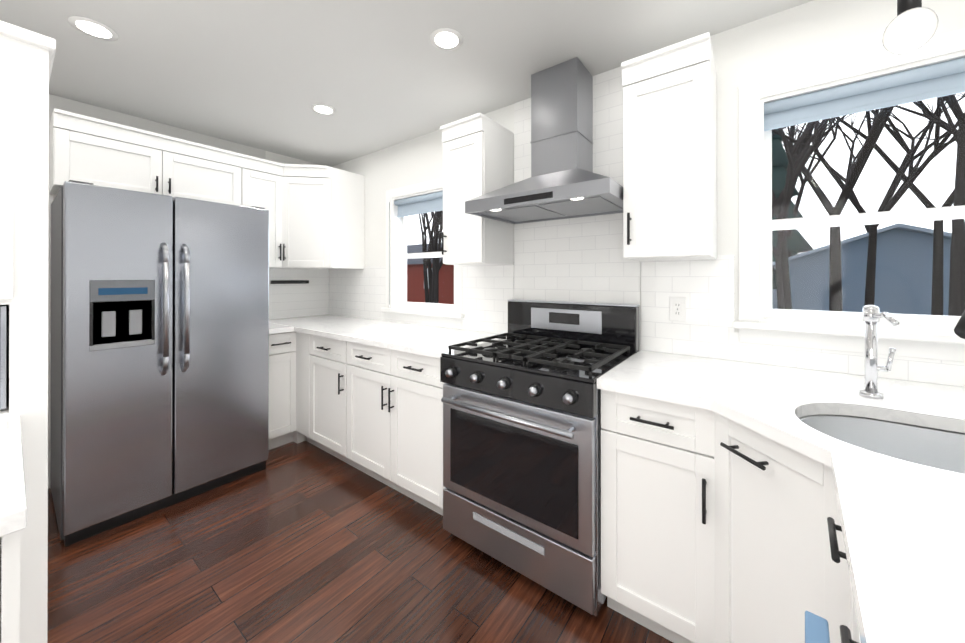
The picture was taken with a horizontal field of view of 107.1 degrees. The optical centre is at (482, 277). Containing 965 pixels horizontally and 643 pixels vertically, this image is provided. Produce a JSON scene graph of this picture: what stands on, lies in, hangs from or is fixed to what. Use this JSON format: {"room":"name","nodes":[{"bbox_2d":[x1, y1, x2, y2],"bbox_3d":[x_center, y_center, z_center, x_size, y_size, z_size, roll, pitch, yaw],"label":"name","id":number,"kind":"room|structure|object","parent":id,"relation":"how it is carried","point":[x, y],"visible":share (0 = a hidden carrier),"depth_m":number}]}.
{"room":"kitchen","nodes":[
{"label":"kitchen","id":0,"kind":"room"},
{"bbox_2d":[48,151,327,488],"bbox_3d":[-3.241,0.085,1.639,0.300,2.410,5.200,0,0,37],"label":"wall","id":1,"kind":"structure","parent":0,"point":[276,157],"depth_m":2.18},
{"bbox_2d":[49,108,240,205],"bbox_3d":[-2.235,-0.709,2.440,0.340,0.400,0.915,0,0,37],"label":"upper cabinet","id":2,"kind":"object","parent":1,"relation":"attached to","point":[82,149],"depth_m":2.24},
{"bbox_2d":[49,94,265,159],"bbox_3d":[-2.307,-1.023,2.627,0.004,0.189,1.300,0,0,37],"label":"wall","id":3,"kind":"structure","parent":1,"relation":"attached to","point":[73,106],"depth_m":2.52},
{"bbox_2d":[241,154,276,267],"bbox_3d":[-1.844,-0.493,2.930,0.375,0.830,0.339,0,0,37],"label":"upper cabinet","id":4,"kind":"object","parent":1,"relation":"attached to","point":[258,176],"depth_m":2.82},
{"bbox_2d":[269,268,328,319],"bbox_3d":[-1.824,0.140,3.262,0.007,0.474,0.884,0,0,37],"label":"backsplash","id":5,"kind":"structure","parent":1,"relation":"attached to","point":[311,298],"depth_m":3.37},
{"bbox_2d":[271,280,308,283],"bbox_3d":[-1.778,0.046,3.304,0.016,0.030,0.340,0,0,37],"label":"knife strip","id":6,"kind":"object","parent":5,"relation":"attached to","point":[291,282],"visible":1,"depth_m":3.30},
{"bbox_2d":[275,163,364,269],"bbox_3d":[-1.510,-0.492,3.178,0.609,0.830,0.657,0,0,37],"label":"upper cabinet","id":7,"kind":"object","parent":1,"relation":"attached to","point":[316,216],"depth_m":2.98},
{"bbox_2d":[47,441,672,642],"bbox_3d":[-1.185,1.312,0.211,5.300,0.050,5.400,0,0,37],"label":"floor","id":8,"kind":"structure","parent":0,"point":[301,542],"depth_m":1.53},
{"bbox_2d":[0,20,55,642],"bbox_3d":[-1.619,0.307,0.428,1.248,1.960,1.420,0,0,37],"label":"pantry unit","id":9,"kind":"object","parent":8,"relation":"on","point":[26,59],"visible":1,"depth_m":0.97},
{"bbox_2d":[50,180,268,546],"bbox_3d":[-1.996,0.412,2.259,0.870,1.757,0.905,0,0,37],"label":"refrigerator","id":10,"kind":"object","parent":8,"relation":"on","point":[159,351],"visible":1,"depth_m":1.94},
{"bbox_2d":[440,299,639,616],"bbox_3d":[0.281,0.715,1.760,0.760,1.150,0.728,0,0,37],"label":"gas range","id":11,"kind":"object","parent":8,"relation":"on","point":[521,401],"visible":0.98,"depth_m":1.51},
{"bbox_2d":[269,305,964,642],"bbox_3d":[-0.784,0.609,0.870,4.544,1.358,3.464,0,0,37],"label":"base cabinet","id":12,"kind":"object","parent":8,"relation":"on","point":[745,502],"visible":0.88,"depth_m":1.11},
{"bbox_2d":[0,0,812,166],"bbox_3d":[-1.185,-1.153,0.216,5.300,0.060,5.400,0,0,37],"label":"ceiling","id":13,"kind":"structure","parent":0,"point":[376,75],"depth_m":1.80},
{"bbox_2d":[68,16,118,40],"bbox_3d":[-1.751,-1.117,1.608,0.155,0.006,0.155,0,0,-8],"label":"recessed light","id":14,"kind":"object","parent":13,"relation":"in","point":[90,27],"depth_m":1.60},
{"bbox_2d":[311,104,335,114],"bbox_3d":[-1.059,-1.116,2.376,0.155,0.006,0.155,0,0,-8],"label":"recessed light","id":15,"kind":"object","parent":13,"relation":"in","point":[323,109],"depth_m":2.37},
{"bbox_2d":[430,28,462,50],"bbox_3d":[-0.169,-1.117,1.680,0.155,0.006,0.155,0,0,-8],"label":"recessed light","id":16,"kind":"object","parent":13,"relation":"in","point":[447,39],"depth_m":1.67},
{"bbox_2d":[882,0,938,54],"bbox_3d":[1.063,-0.842,0.888,0.110,0.560,0.110,0,0,37],"label":"pendant light","id":17,"kind":"object","parent":13,"relation":"hanging from","point":[912,26],"visible":1,"depth_m":0.87},
{"bbox_2d":[332,0,964,349],"bbox_3d":[0.368,0.086,2.274,5.300,2.410,0.160,0,0,37],"label":"wall","id":18,"kind":"structure","parent":0,"point":[810,34],"depth_m":1.59},
{"bbox_2d":[381,178,464,326],"bbox_3d":[-0.451,-0.193,2.858,0.900,1.100,0.195,0,0,37],"label":"window","id":19,"kind":"structure","parent":18,"relation":"in","point":[402,206],"depth_m":2.94},
{"bbox_2d":[440,113,513,265],"bbox_3d":[-0.023,-0.494,2.255,0.310,0.830,0.341,0,0,37],"label":"upper cabinet","id":20,"kind":"object","parent":18,"relation":"attached to","point":[478,152],"depth_m":2.13},
{"bbox_2d":[465,57,622,223],"bbox_3d":[0.359,-0.729,1.867,0.760,0.777,0.500,0,0,37],"label":"range hood","id":21,"kind":"object","parent":18,"relation":"attached to","point":[563,181],"visible":0.9,"depth_m":1.85},
{"bbox_2d":[329,66,964,386],"bbox_3d":[0.258,-0.363,2.252,4.544,1.508,0.007,0,0,37],"label":"backsplash","id":22,"kind":"structure","parent":18,"relation":"attached to","point":[580,259],"depth_m":1.93},
{"bbox_2d":[669,297,685,321],"bbox_3d":[0.944,0.155,1.725,0.072,0.116,0.008,0,0,37],"label":"electrical outlet plate","id":23,"kind":"object","parent":22,"relation":"attached to","point":[677,308],"visible":1,"depth_m":1.72},
{"bbox_2d":[621,33,716,260],"bbox_3d":[0.846,-0.496,1.600,0.325,0.830,0.341,0,0,37],"label":"upper cabinet","id":24,"kind":"object","parent":18,"relation":"attached to","point":[670,94],"depth_m":1.46},
{"bbox_2d":[733,28,964,361],"bbox_3d":[1.619,-0.279,1.298,1.155,1.135,0.195,0,0,37],"label":"window","id":25,"kind":"structure","parent":18,"relation":"in","point":[760,118],"depth_m":1.43},
{"label":"outside","id":26,"kind":"structure","parent":0,"visible":0},
{"bbox_3d":[25.619,2.192,27.216,65.000,0.100,69.600,0,0,37],"label":"ground","id":27,"kind":"structure","parent":26,"visible":0},
{"bbox_2d":[407,242,453,303],"bbox_3d":[-1.903,-0.260,26.426,14.800,4.800,8.800,0,0,37],"label":"house","id":28,"kind":"structure","parent":27,"relation":"on","point":[417,283],"depth_m":22.99},
{"bbox_2d":[419,93,964,315],"bbox_3d":[9.654,-5.235,17.164,30.245,14.738,29.400,0,0,37],"label":"trees","id":29,"kind":"object","parent":27,"relation":"on","point":[790,162],"depth_m":10.44},
{"bbox_2d":[772,223,951,315],"bbox_3d":[15.860,0.171,14.604,6.700,3.890,7.200,0,0,37],"label":"neighboring house","id":30,"kind":"structure","parent":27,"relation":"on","point":[887,269],"depth_m":12.17}
]}

